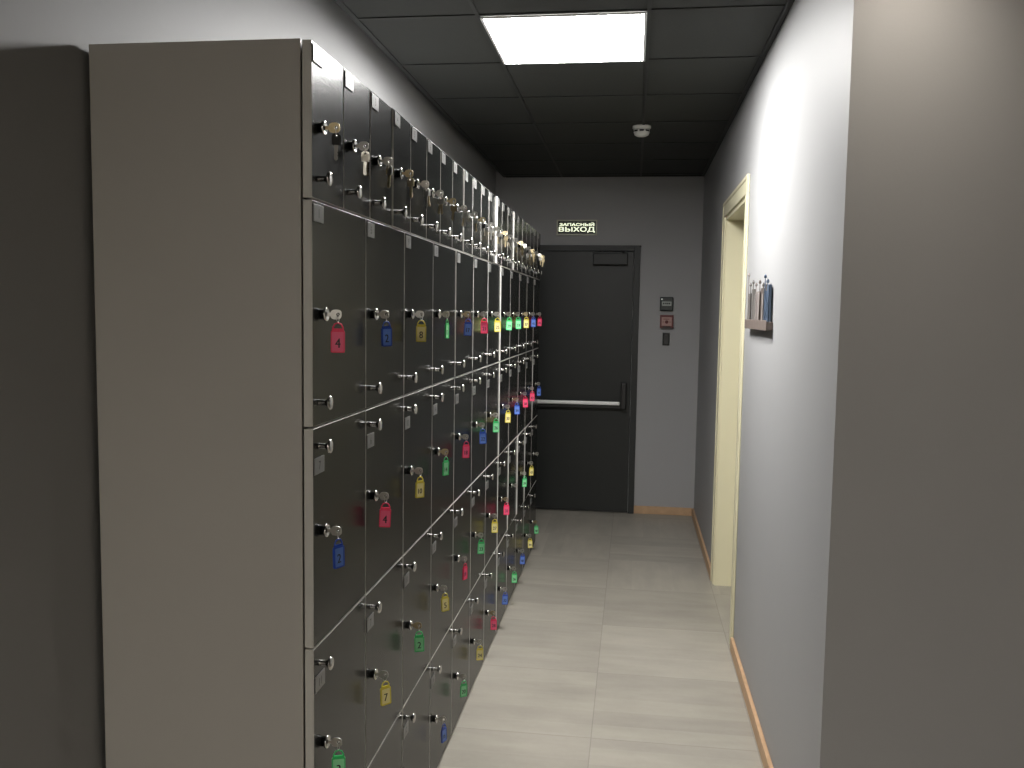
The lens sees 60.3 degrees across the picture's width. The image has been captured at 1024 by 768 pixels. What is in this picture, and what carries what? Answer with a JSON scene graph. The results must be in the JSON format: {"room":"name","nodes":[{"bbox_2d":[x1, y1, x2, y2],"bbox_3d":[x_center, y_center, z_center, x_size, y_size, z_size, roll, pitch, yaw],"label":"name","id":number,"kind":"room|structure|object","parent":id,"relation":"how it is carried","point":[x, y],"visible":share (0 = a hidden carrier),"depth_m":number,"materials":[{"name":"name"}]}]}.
{"room":"locker corridor","nodes":[
{"label":"locker corridor","id":0,"kind":"room"},
{"bbox_2d":[0,0,495,767],"bbox_3d":[-1.013,0.086,1.351,0.150,2.739,11.578,1,5,8],"label":"wall","id":1,"kind":"structure","parent":0,"point":[52,707],"depth_m":1.72,"materials":[{"name":"grey paint"}]},
{"bbox_2d":[305,415,536,767],"bbox_3d":[-0.331,0.594,3.948,0.500,0.445,4.248,1,5,8],"label":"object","id":2,"kind":"object","parent":1,"relation":"attached to","point":[342,685],"visible":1,"depth_m":2.50,"materials":[{"name":"grey"}]},
{"bbox_2d":[328,738,344,767],"bbox_3d":[-0.372,0.792,1.868,0.037,0.088,0.018,0,5,-12],"label":"key","id":3,"kind":"object","parent":2,"relation":"attached to","point":[338,761],"visible":1,"depth_m":1.87,"materials":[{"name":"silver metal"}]},
{"bbox_2d":[376,671,390,705],"bbox_3d":[-0.322,0.765,2.219,0.038,0.088,0.017,0,5,-12],"label":"key","id":4,"kind":"object","parent":2,"relation":"attached to","point":[385,691],"visible":1,"depth_m":2.22,"materials":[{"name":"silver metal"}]},
{"bbox_2d":[411,622,423,651],"bbox_3d":[-0.275,0.737,2.569,0.038,0.088,0.018,1,5,8],"label":"key","id":5,"kind":"object","parent":2,"relation":"attached to","point":[418,639],"visible":1,"depth_m":2.57,"materials":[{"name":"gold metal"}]},
{"bbox_2d":[438,585,448,611],"bbox_3d":[-0.226,0.709,2.918,0.038,0.088,0.018,0,5,-12],"label":"key","id":6,"kind":"object","parent":2,"relation":"attached to","point":[444,600],"visible":1,"depth_m":2.92,"materials":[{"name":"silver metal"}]},
{"bbox_2d":[459,556,467,579],"bbox_3d":[-0.178,0.681,3.271,0.029,0.088,0.026,-4,6,-43],"label":"key","id":7,"kind":"object","parent":2,"relation":"attached to","point":[465,568],"visible":1,"depth_m":3.26,"materials":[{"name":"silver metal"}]},
{"bbox_2d":[476,533,484,553],"bbox_3d":[-0.130,0.653,3.617,0.036,0.088,0.018,0,5,-12],"label":"key","id":8,"kind":"object","parent":2,"relation":"attached to","point":[480,550],"visible":1,"depth_m":3.62,"materials":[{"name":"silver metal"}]},
{"bbox_2d":[490,513,497,532],"bbox_3d":[-0.082,0.625,3.968,0.037,0.088,0.018,1,5,8],"label":"key","id":9,"kind":"object","parent":2,"relation":"attached to","point":[494,524],"visible":1,"depth_m":3.97,"materials":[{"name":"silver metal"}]},
{"bbox_2d":[502,497,508,514],"bbox_3d":[-0.031,0.597,4.316,0.037,0.088,0.018,0,5,-11],"label":"key","id":10,"kind":"object","parent":2,"relation":"attached to","point":[506,507],"visible":1,"depth_m":4.32,"materials":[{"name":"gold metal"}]},
{"bbox_2d":[521,472,526,486],"bbox_3d":[0.068,0.542,5.015,0.036,0.088,0.018,0,5,-12],"label":"key","id":11,"kind":"object","parent":2,"relation":"attached to","point":[524,480],"visible":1,"depth_m":5.01,"materials":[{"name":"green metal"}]},
{"bbox_2d":[528,461,533,475],"bbox_3d":[0.115,0.514,5.365,0.036,0.088,0.018,0,5,-12],"label":"key","id":12,"kind":"object","parent":2,"relation":"attached to","point":[531,470],"visible":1,"depth_m":5.36,"materials":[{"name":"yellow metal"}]},
{"bbox_2d":[304,348,538,647],"bbox_3d":[-0.325,0.143,3.912,0.499,0.451,4.248,1,5,8],"label":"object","id":13,"kind":"object","parent":1,"relation":"attached to","point":[351,459],"visible":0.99,"depth_m":2.35,"materials":[{"name":"grey"}]},
{"bbox_2d":[327,526,344,568],"bbox_3d":[-0.365,0.339,1.832,0.036,0.088,0.021,-1,5,-18],"label":"key","id":14,"kind":"object","parent":13,"relation":"attached to","point":[338,550],"visible":1,"depth_m":1.83,"materials":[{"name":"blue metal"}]},
{"bbox_2d":[377,492,390,526],"bbox_3d":[-0.317,0.311,2.181,0.036,0.088,0.017,0,5,-10],"label":"key","id":15,"kind":"object","parent":13,"relation":"attached to","point":[385,512],"visible":1,"depth_m":2.18,"materials":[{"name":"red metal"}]},
{"bbox_2d":[412,467,423,497],"bbox_3d":[-0.268,0.283,2.530,0.036,0.088,0.018,0,5,-12],"label":"key","id":16,"kind":"object","parent":13,"relation":"attached to","point":[419,485],"visible":1,"depth_m":2.53,"materials":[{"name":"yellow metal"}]},
{"bbox_2d":[439,449,448,475],"bbox_3d":[-0.221,0.255,2.884,0.030,0.088,0.025,-3,6,-41],"label":"key","id":17,"kind":"object","parent":13,"relation":"attached to","point":[445,466],"visible":1,"depth_m":2.88,"materials":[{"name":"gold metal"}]},
{"bbox_2d":[460,434,469,457],"bbox_3d":[-0.172,0.227,3.229,0.036,0.088,0.018,0,5,-9],"label":"key","id":18,"kind":"object","parent":13,"relation":"attached to","point":[465,448],"visible":1,"depth_m":3.23,"materials":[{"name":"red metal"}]},
{"bbox_2d":[477,422,486,443],"bbox_3d":[-0.122,0.199,3.580,0.039,0.088,0.017,0,5,-10],"label":"key","id":19,"kind":"object","parent":13,"relation":"attached to","point":[482,435],"visible":1,"depth_m":3.58,"materials":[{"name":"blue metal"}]},
{"bbox_2d":[491,413,498,431],"bbox_3d":[-0.076,0.171,3.931,0.037,0.088,0.018,1,5,8],"label":"key","id":20,"kind":"object","parent":13,"relation":"attached to","point":[495,423],"visible":1,"depth_m":3.93,"materials":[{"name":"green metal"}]},
{"bbox_2d":[503,405,510,422],"bbox_3d":[-0.023,0.144,4.279,0.036,0.088,0.018,0,5,-11],"label":"key","id":21,"kind":"object","parent":13,"relation":"attached to","point":[507,414],"visible":1,"depth_m":4.28,"materials":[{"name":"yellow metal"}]},
{"bbox_2d":[513,398,519,413],"bbox_3d":[0.022,0.116,4.629,0.038,0.088,0.017,0,5,-10],"label":"key","id":22,"kind":"object","parent":13,"relation":"attached to","point":[516,407],"visible":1,"depth_m":4.63,"materials":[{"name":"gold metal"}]},
{"bbox_2d":[521,392,527,406],"bbox_3d":[0.071,0.088,4.979,0.039,0.088,0.017,0,5,-11],"label":"key","id":23,"kind":"object","parent":13,"relation":"attached to","point":[525,401],"visible":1,"depth_m":4.98,"materials":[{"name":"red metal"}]},
{"bbox_2d":[529,387,534,400],"bbox_3d":[0.118,0.060,5.328,0.037,0.088,0.017,0,5,-10],"label":"key","id":24,"kind":"object","parent":13,"relation":"attached to","point":[532,395],"visible":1,"depth_m":5.33,"materials":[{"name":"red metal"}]},
{"bbox_2d":[535,382,540,395],"bbox_3d":[0.169,0.032,5.678,0.037,0.088,0.017,0,5,-10],"label":"key","id":25,"kind":"object","parent":13,"relation":"attached to","point":[538,389],"visible":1,"depth_m":5.68,"materials":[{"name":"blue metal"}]},
{"bbox_2d":[303,200,539,426],"bbox_3d":[-0.319,-0.310,3.874,0.499,0.450,4.248,1,5,8],"label":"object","id":26,"kind":"object","parent":1,"relation":"attached to","point":[356,266],"visible":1,"depth_m":2.30,"materials":[{"name":"grey metal"}]},
{"bbox_2d":[327,310,344,352],"bbox_3d":[-0.359,-0.108,1.796,0.038,0.088,0.018,1,5,8],"label":"key","id":27,"kind":"object","parent":26,"relation":"attached to","point":[337,335],"visible":1,"depth_m":1.79,"materials":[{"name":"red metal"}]},
{"bbox_2d":[377,310,391,346],"bbox_3d":[-0.310,-0.135,2.145,0.037,0.088,0.019,0,5,-13],"label":"key","id":28,"kind":"object","parent":26,"relation":"attached to","point":[386,331],"visible":1,"depth_m":2.14,"materials":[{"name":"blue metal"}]},
{"bbox_2d":[413,311,425,341],"bbox_3d":[-0.261,-0.163,2.494,0.037,0.088,0.016,0,5,-10],"label":"key","id":29,"kind":"object","parent":26,"relation":"attached to","point":[420,328],"visible":1,"depth_m":2.49,"materials":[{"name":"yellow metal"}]},
{"bbox_2d":[440,311,449,337],"bbox_3d":[-0.213,-0.191,2.847,0.029,0.088,0.028,5,7,45],"label":"key","id":30,"kind":"object","parent":26,"relation":"attached to","point":[444,314],"visible":1,"depth_m":2.84,"materials":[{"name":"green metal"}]},
{"bbox_2d":[462,311,471,335],"bbox_3d":[-0.164,-0.219,3.194,0.036,0.088,0.019,1,5,7],"label":"key","id":31,"kind":"object","parent":26,"relation":"attached to","point":[467,325],"visible":1,"depth_m":3.19,"materials":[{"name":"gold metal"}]},
{"bbox_2d":[478,312,487,332],"bbox_3d":[-0.116,-0.247,3.543,0.038,0.088,0.017,0,5,-10],"label":"key","id":32,"kind":"object","parent":26,"relation":"attached to","point":[484,324],"visible":1,"depth_m":3.54,"materials":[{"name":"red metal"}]},
{"bbox_2d":[492,312,500,331],"bbox_3d":[-0.068,-0.275,3.893,0.038,0.088,0.016,0,5,-9],"label":"key","id":33,"kind":"object","parent":26,"relation":"attached to","point":[497,324],"visible":1,"depth_m":3.89,"materials":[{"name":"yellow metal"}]},
{"bbox_2d":[505,312,511,329],"bbox_3d":[-0.017,-0.303,4.244,0.037,0.088,0.018,1,5,7],"label":"key","id":34,"kind":"object","parent":26,"relation":"attached to","point":[508,322],"visible":1,"depth_m":4.24,"materials":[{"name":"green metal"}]},
{"bbox_2d":[514,312,520,328],"bbox_3d":[0.029,-0.331,4.593,0.039,0.088,0.018,1,5,8],"label":"key","id":35,"kind":"object","parent":26,"relation":"attached to","point":[518,321],"visible":1,"depth_m":4.59,"materials":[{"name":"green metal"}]},
{"bbox_2d":[522,312,528,327],"bbox_3d":[0.076,-0.358,4.942,0.037,0.088,0.017,0,5,-10],"label":"key","id":36,"kind":"object","parent":26,"relation":"attached to","point":[526,321],"visible":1,"depth_m":4.94,"materials":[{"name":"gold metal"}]},
{"bbox_2d":[530,312,535,326],"bbox_3d":[0.124,-0.386,5.293,0.037,0.088,0.018,1,5,8],"label":"key","id":37,"kind":"object","parent":26,"relation":"attached to","point":[533,321],"visible":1,"depth_m":5.29,"materials":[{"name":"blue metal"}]},
{"bbox_2d":[536,312,541,325],"bbox_3d":[0.173,-0.414,5.641,0.036,0.088,0.016,0,5,-9],"label":"key","id":38,"kind":"object","parent":26,"relation":"attached to","point":[539,320],"visible":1,"depth_m":5.64,"materials":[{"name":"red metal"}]},
{"bbox_2d":[302,39,541,279],"bbox_3d":[-0.312,-0.689,3.843,0.501,0.302,4.248,1,5,8],"label":"lockers","id":39,"kind":"object","parent":1,"relation":"attached to","point":[331,93],"visible":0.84,"depth_m":2.25,"materials":[{"name":"grey metal"}]},
{"bbox_2d":[325,123,340,159],"bbox_3d":[-0.356,-0.483,1.760,0.031,0.074,0.016,3,5,25],"label":"key","id":40,"kind":"object","parent":39,"relation":"attached to","point":[336,141],"visible":1,"depth_m":1.75,"materials":[{"name":"gold metal"}]},
{"bbox_2d":[355,141,370,175],"bbox_3d":[-0.330,-0.498,1.949,0.033,0.074,0.020,1,5,8],"label":"key","id":41,"kind":"object","parent":39,"relation":"attached to","point":[365,158],"visible":1,"depth_m":1.95,"materials":[{"name":"silver metal"}]},
{"bbox_2d":[380,157,393,187],"bbox_3d":[-0.304,-0.513,2.139,0.032,0.074,0.018,1,5,8],"label":"key","id":42,"kind":"object","parent":39,"relation":"attached to","point":[389,172],"visible":1,"depth_m":2.14,"materials":[{"name":"silver metal"}]},
{"bbox_2d":[402,170,413,197],"bbox_3d":[-0.274,-0.529,2.332,0.033,0.074,0.016,3,5,23],"label":"key","id":43,"kind":"object","parent":39,"relation":"attached to","point":[410,184],"visible":1,"depth_m":2.33,"materials":[{"name":"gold metal"}]},
{"bbox_2d":[418,181,430,206],"bbox_3d":[-0.250,-0.544,2.521,0.036,0.075,0.017,1,5,8],"label":"key","id":44,"kind":"object","parent":39,"relation":"attached to","point":[427,193],"visible":1,"depth_m":2.52,"materials":[{"name":"silver metal"}]},
{"bbox_2d":[434,190,443,213],"bbox_3d":[-0.224,-0.559,2.712,0.034,0.074,0.018,1,5,8],"label":"key","id":45,"kind":"object","parent":39,"relation":"attached to","point":[440,199],"visible":1,"depth_m":2.71,"materials":[{"name":"silver metal"}]},
{"bbox_2d":[447,198,455,220],"bbox_3d":[-0.198,-0.575,2.905,0.030,0.074,0.017,3,5,27],"label":"key","id":46,"kind":"object","parent":39,"relation":"attached to","point":[453,209],"visible":1,"depth_m":2.90,"materials":[{"name":"gold metal"}]},
{"bbox_2d":[458,205,467,225],"bbox_3d":[-0.172,-0.589,3.091,0.033,0.074,0.017,0,5,-10],"label":"key","id":47,"kind":"object","parent":39,"relation":"attached to","point":[464,214],"visible":1,"depth_m":3.09,"materials":[{"name":"silver metal"}]},
{"bbox_2d":[469,212,477,231],"bbox_3d":[-0.143,-0.605,3.282,0.032,0.074,0.016,0,5,-10],"label":"key","id":48,"kind":"object","parent":39,"relation":"attached to","point":[475,219],"visible":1,"depth_m":3.28,"materials":[{"name":"silver metal"}]},
{"bbox_2d":[478,217,485,235],"bbox_3d":[-0.119,-0.620,3.472,0.030,0.074,0.018,0,5,-12],"label":"key","id":49,"kind":"object","parent":39,"relation":"attached to","point":[481,219],"visible":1,"depth_m":3.47,"materials":[{"name":"gold metal"}]},
{"bbox_2d":[486,222,492,239],"bbox_3d":[-0.093,-0.635,3.668,0.030,0.074,0.018,3,5,28],"label":"key","id":50,"kind":"object","parent":39,"relation":"attached to","point":[489,223],"visible":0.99,"depth_m":3.66,"materials":[{"name":"silver metal"}]},
{"bbox_2d":[493,227,499,243],"bbox_3d":[-0.066,-0.650,3.858,0.031,0.074,0.018,3,5,27],"label":"key","id":51,"kind":"object","parent":39,"relation":"attached to","point":[495,228],"visible":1,"depth_m":3.85,"materials":[{"name":"silver metal"}]},
{"bbox_2d":[501,231,507,246],"bbox_3d":[-0.034,-0.666,4.049,0.031,0.074,0.016,3,5,21],"label":"key","id":52,"kind":"object","parent":39,"relation":"attached to","point":[503,232],"visible":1,"depth_m":4.04,"materials":[{"name":"gold metal"}]},
{"bbox_2d":[506,235,511,249],"bbox_3d":[-0.014,-0.680,4.235,0.031,0.074,0.017,0,5,-10],"label":"key","id":53,"kind":"object","parent":39,"relation":"attached to","point":[509,236],"visible":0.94,"depth_m":4.24,"materials":[{"name":"silver metal"}]},
{"bbox_2d":[512,238,517,252],"bbox_3d":[0.013,-0.696,4.426,0.032,0.074,0.015,0,5,-9],"label":"key","id":54,"kind":"object","parent":39,"relation":"attached to","point":[513,239],"visible":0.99,"depth_m":4.42,"materials":[{"name":"silver metal"}]},
{"bbox_2d":[517,241,522,254],"bbox_3d":[0.044,-0.711,4.617,0.031,0.074,0.017,0,5,-12],"label":"key","id":55,"kind":"object","parent":39,"relation":"attached to","point":[519,242],"visible":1,"depth_m":4.62,"materials":[{"name":"gold metal"}]},
{"bbox_2d":[523,244,526,257],"bbox_3d":[0.065,-0.726,4.808,0.031,0.074,0.016,0,5,-8],"label":"key","id":56,"kind":"object","parent":39,"relation":"attached to","point":[524,245],"visible":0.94,"depth_m":4.81,"materials":[{"name":"silver metal"}]},
{"bbox_2d":[342,0,786,175],"bbox_3d":[1.810,-1.206,0.858,5.808,0.200,11.878,1,5,8],"label":"ceiling","id":57,"kind":"structure","parent":0,"point":[740,31],"depth_m":4.04,"materials":[{"name":"black tile"}]},
{"bbox_2d":[480,11,646,64],"bbox_3d":[0.219,-1.331,3.418,0.594,0.006,0.594,1,5,8],"label":"recessed light","id":58,"kind":"object","parent":57,"relation":"in","point":[614,36],"visible":1,"depth_m":3.38,"materials":[{"name":"white plastic"}]},
{"bbox_2d":[358,0,784,176],"bbox_3d":[1.838,-1.103,0.852,5.401,0.004,11.554,1,5,8],"label":"grid","id":59,"kind":"object","parent":57,"relation":"attached to","point":[649,9],"visible":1,"depth_m":4.05,"materials":[{"name":"grey metal"}]},
{"bbox_2d":[632,124,650,136],"bbox_3d":[0.734,-1.430,4.992,0.104,0.060,0.104,1,5,8],"label":"smoke detector","id":60,"kind":"object","parent":57,"relation":"attached to","point":[640,130],"visible":1,"depth_m":4.96,"materials":[{"name":"white plastic"}]},
{"bbox_2d":[495,170,703,512],"bbox_3d":[0.885,-0.347,6.992,2.365,2.739,0.150,1,5,8],"label":"wall","id":61,"kind":"structure","parent":0,"point":[661,215],"depth_m":6.88,"materials":[{"name":"grey paint"}]},
{"bbox_2d":[556,220,596,235],"bbox_3d":[0.506,-1.221,6.886,0.315,0.119,0.026,1,5,8],"label":"exit sign","id":62,"kind":"object","parent":61,"relation":"attached to","point":[564,227],"visible":1,"depth_m":6.88,"materials":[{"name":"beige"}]},
{"bbox_2d":[536,245,640,513],"bbox_3d":[0.479,-0.032,6.941,1.012,2.105,0.112,1,5,8],"label":"door","id":63,"kind":"structure","parent":61,"relation":"in","point":[587,335],"depth_m":6.95,"materials":[{"name":"grey metal"}]},
{"bbox_2d":[634,505,691,515],"bbox_3d":[1.192,1.002,6.973,0.451,0.062,0.016,1,5,8],"label":"baseboard","id":64,"kind":"structure","parent":61,"relation":"attached to","point":[637,509],"depth_m":6.96,"materials":[{"name":"brown wood"}]},
{"bbox_2d":[662,333,669,344],"bbox_3d":[1.198,-0.349,6.859,0.054,0.098,0.026,1,5,8],"label":"card reader","id":65,"kind":"object","parent":61,"relation":"attached to","point":[666,336],"visible":1,"depth_m":6.85,"materials":[{"name":"black plastic"}]},
{"bbox_2d":[660,297,672,310],"bbox_3d":[1.198,-0.620,6.831,0.102,0.106,0.039,1,5,8],"label":"button","id":66,"kind":"object","parent":61,"relation":"attached to","point":[666,303],"visible":1,"depth_m":6.82,"materials":[{"name":"grey plastic"}]},
{"bbox_2d":[660,315,673,327],"bbox_3d":[1.199,-0.485,6.840,0.102,0.100,0.043,1,5,8],"label":"button","id":67,"kind":"object","parent":61,"relation":"attached to","point":[666,321],"visible":1,"depth_m":6.82,"materials":[{"name":"red plastic"}]},
{"bbox_2d":[437,509,763,767],"bbox_3d":[1.769,1.573,1.085,5.808,0.100,11.878,1,5,8],"label":"floor","id":68,"kind":"structure","parent":0,"point":[610,646],"depth_m":4.00,"materials":[{"name":"tile"}]},
{"bbox_2d":[89,38,305,767],"bbox_3d":[-0.643,0.371,1.830,0.442,2.101,0.018,1,5,8],"label":"end panel","id":69,"kind":"object","parent":68,"relation":"on","point":[197,146],"visible":1,"depth_m":1.79,"materials":[{"name":"grey laminate"}]},
{"bbox_2d":[367,481,535,767],"bbox_3d":[-0.339,1.030,3.984,0.498,0.423,4.248,1,5,8],"label":"lockers","id":70,"kind":"object","parent":68,"relation":"on","point":[413,740],"visible":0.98,"depth_m":3.31,"materials":[{"name":"grey metal"}]},
{"bbox_2d":[437,716,446,742],"bbox_3d":[-0.233,1.157,2.954,0.035,0.088,0.023,-1,5,-22],"label":"key","id":71,"kind":"object","parent":70,"relation":"attached to","point":[444,729],"visible":1,"depth_m":2.95,"materials":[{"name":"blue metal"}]},
{"bbox_2d":[458,674,466,696],"bbox_3d":[-0.185,1.129,3.303,0.036,0.088,0.017,0,5,-9],"label":"key","id":72,"kind":"object","parent":70,"relation":"attached to","point":[463,687],"visible":1,"depth_m":3.30,"materials":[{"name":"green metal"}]},
{"bbox_2d":[475,639,482,659],"bbox_3d":[-0.137,1.101,3.653,0.036,0.088,0.016,0,5,-9],"label":"key","id":73,"kind":"object","parent":70,"relation":"attached to","point":[479,652],"visible":1,"depth_m":3.65,"materials":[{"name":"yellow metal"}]},
{"bbox_2d":[488,611,496,629],"bbox_3d":[-0.088,1.073,4.004,0.039,0.088,0.018,1,5,8],"label":"key","id":74,"kind":"object","parent":70,"relation":"attached to","point":[493,621],"visible":1,"depth_m":4.00,"materials":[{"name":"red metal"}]},
{"bbox_2d":[501,587,507,603],"bbox_3d":[-0.037,1.045,4.353,0.036,0.088,0.017,0,5,-11],"label":"key","id":75,"kind":"object","parent":70,"relation":"attached to","point":[504,596],"visible":1,"depth_m":4.35,"materials":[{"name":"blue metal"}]},
{"bbox_2d":[510,567,516,582],"bbox_3d":[0.009,1.017,4.702,0.037,0.088,0.016,0,5,-10],"label":"key","id":76,"kind":"object","parent":70,"relation":"attached to","point":[514,576],"visible":1,"depth_m":4.70,"materials":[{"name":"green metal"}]},
{"bbox_2d":[519,549,524,563],"bbox_3d":[0.057,0.989,5.052,0.036,0.088,0.016,0,5,-10],"label":"key","id":77,"kind":"object","parent":70,"relation":"attached to","point":[522,558],"visible":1,"depth_m":5.05,"materials":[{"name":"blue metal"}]},
{"bbox_2d":[526,534,532,547],"bbox_3d":[0.106,0.962,5.403,0.040,0.088,0.018,1,5,8],"label":"key","id":78,"kind":"object","parent":70,"relation":"attached to","point":[529,541],"visible":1,"depth_m":5.40,"materials":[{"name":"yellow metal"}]},
{"bbox_2d":[533,520,538,533],"bbox_3d":[0.154,0.934,5.753,0.040,0.088,0.018,1,5,8],"label":"key","id":79,"kind":"object","parent":70,"relation":"attached to","point":[536,531],"visible":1,"depth_m":5.75,"materials":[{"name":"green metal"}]},
{"bbox_2d":[694,0,918,767],"bbox_3d":[1.205,-0.090,4.517,0.150,2.639,4.691,1,5,8],"label":"wall","id":80,"kind":"structure","parent":0,"point":[822,132],"depth_m":2.42,"materials":[{"name":"grey paint"}]},
{"bbox_2d":[334,0,794,177],"bbox_3d":[-0.089,-1.153,1.125,1.552,0.006,11.576,1,5,8],"label":"trim","id":81,"kind":"structure","parent":80,"relation":"attached to","point":[789,3],"depth_m":4.05,"materials":[{"name":"grey"}]},
{"bbox_2d":[692,508,710,577],"bbox_3d":[1.306,1.075,6.097,0.016,0.062,1.695,1,5,8],"label":"baseboard","id":82,"kind":"structure","parent":80,"relation":"attached to","point":[698,531],"depth_m":5.94,"materials":[{"name":"brown wood"}]},
{"bbox_2d":[710,174,749,643],"bbox_3d":[1.206,0.112,4.617,0.165,2.219,1.100,1,5,8],"label":"door frame","id":83,"kind":"structure","parent":80,"relation":"in","point":[734,249],"depth_m":5.05,"materials":[{"name":"beige wood"}]},
{"bbox_2d":[730,638,773,767],"bbox_3d":[0.911,1.302,3.244,0.016,0.062,1.876,1,5,8],"label":"baseboard","id":84,"kind":"structure","parent":80,"relation":"attached to","point":[760,740],"depth_m":3.44,"materials":[{"name":"brown wood"}]},
{"bbox_2d":[744,273,772,330],"bbox_3d":[0.989,-0.338,3.538,0.025,0.238,0.632,1,5,8],"label":"wall rack","id":85,"kind":"object","parent":80,"relation":"attached to","point":[759,302],"visible":1,"depth_m":3.45,"materials":[{"name":"brown plastic"}]},
{"bbox_2d":[880,0,1023,767],"bbox_3d":[2.823,0.139,2.013,3.743,2.639,0.150,1,5,8],"label":"wall partition","id":86,"kind":"structure","parent":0,"point":[954,688],"depth_m":2.17,"materials":[{"name":"grey paint"}]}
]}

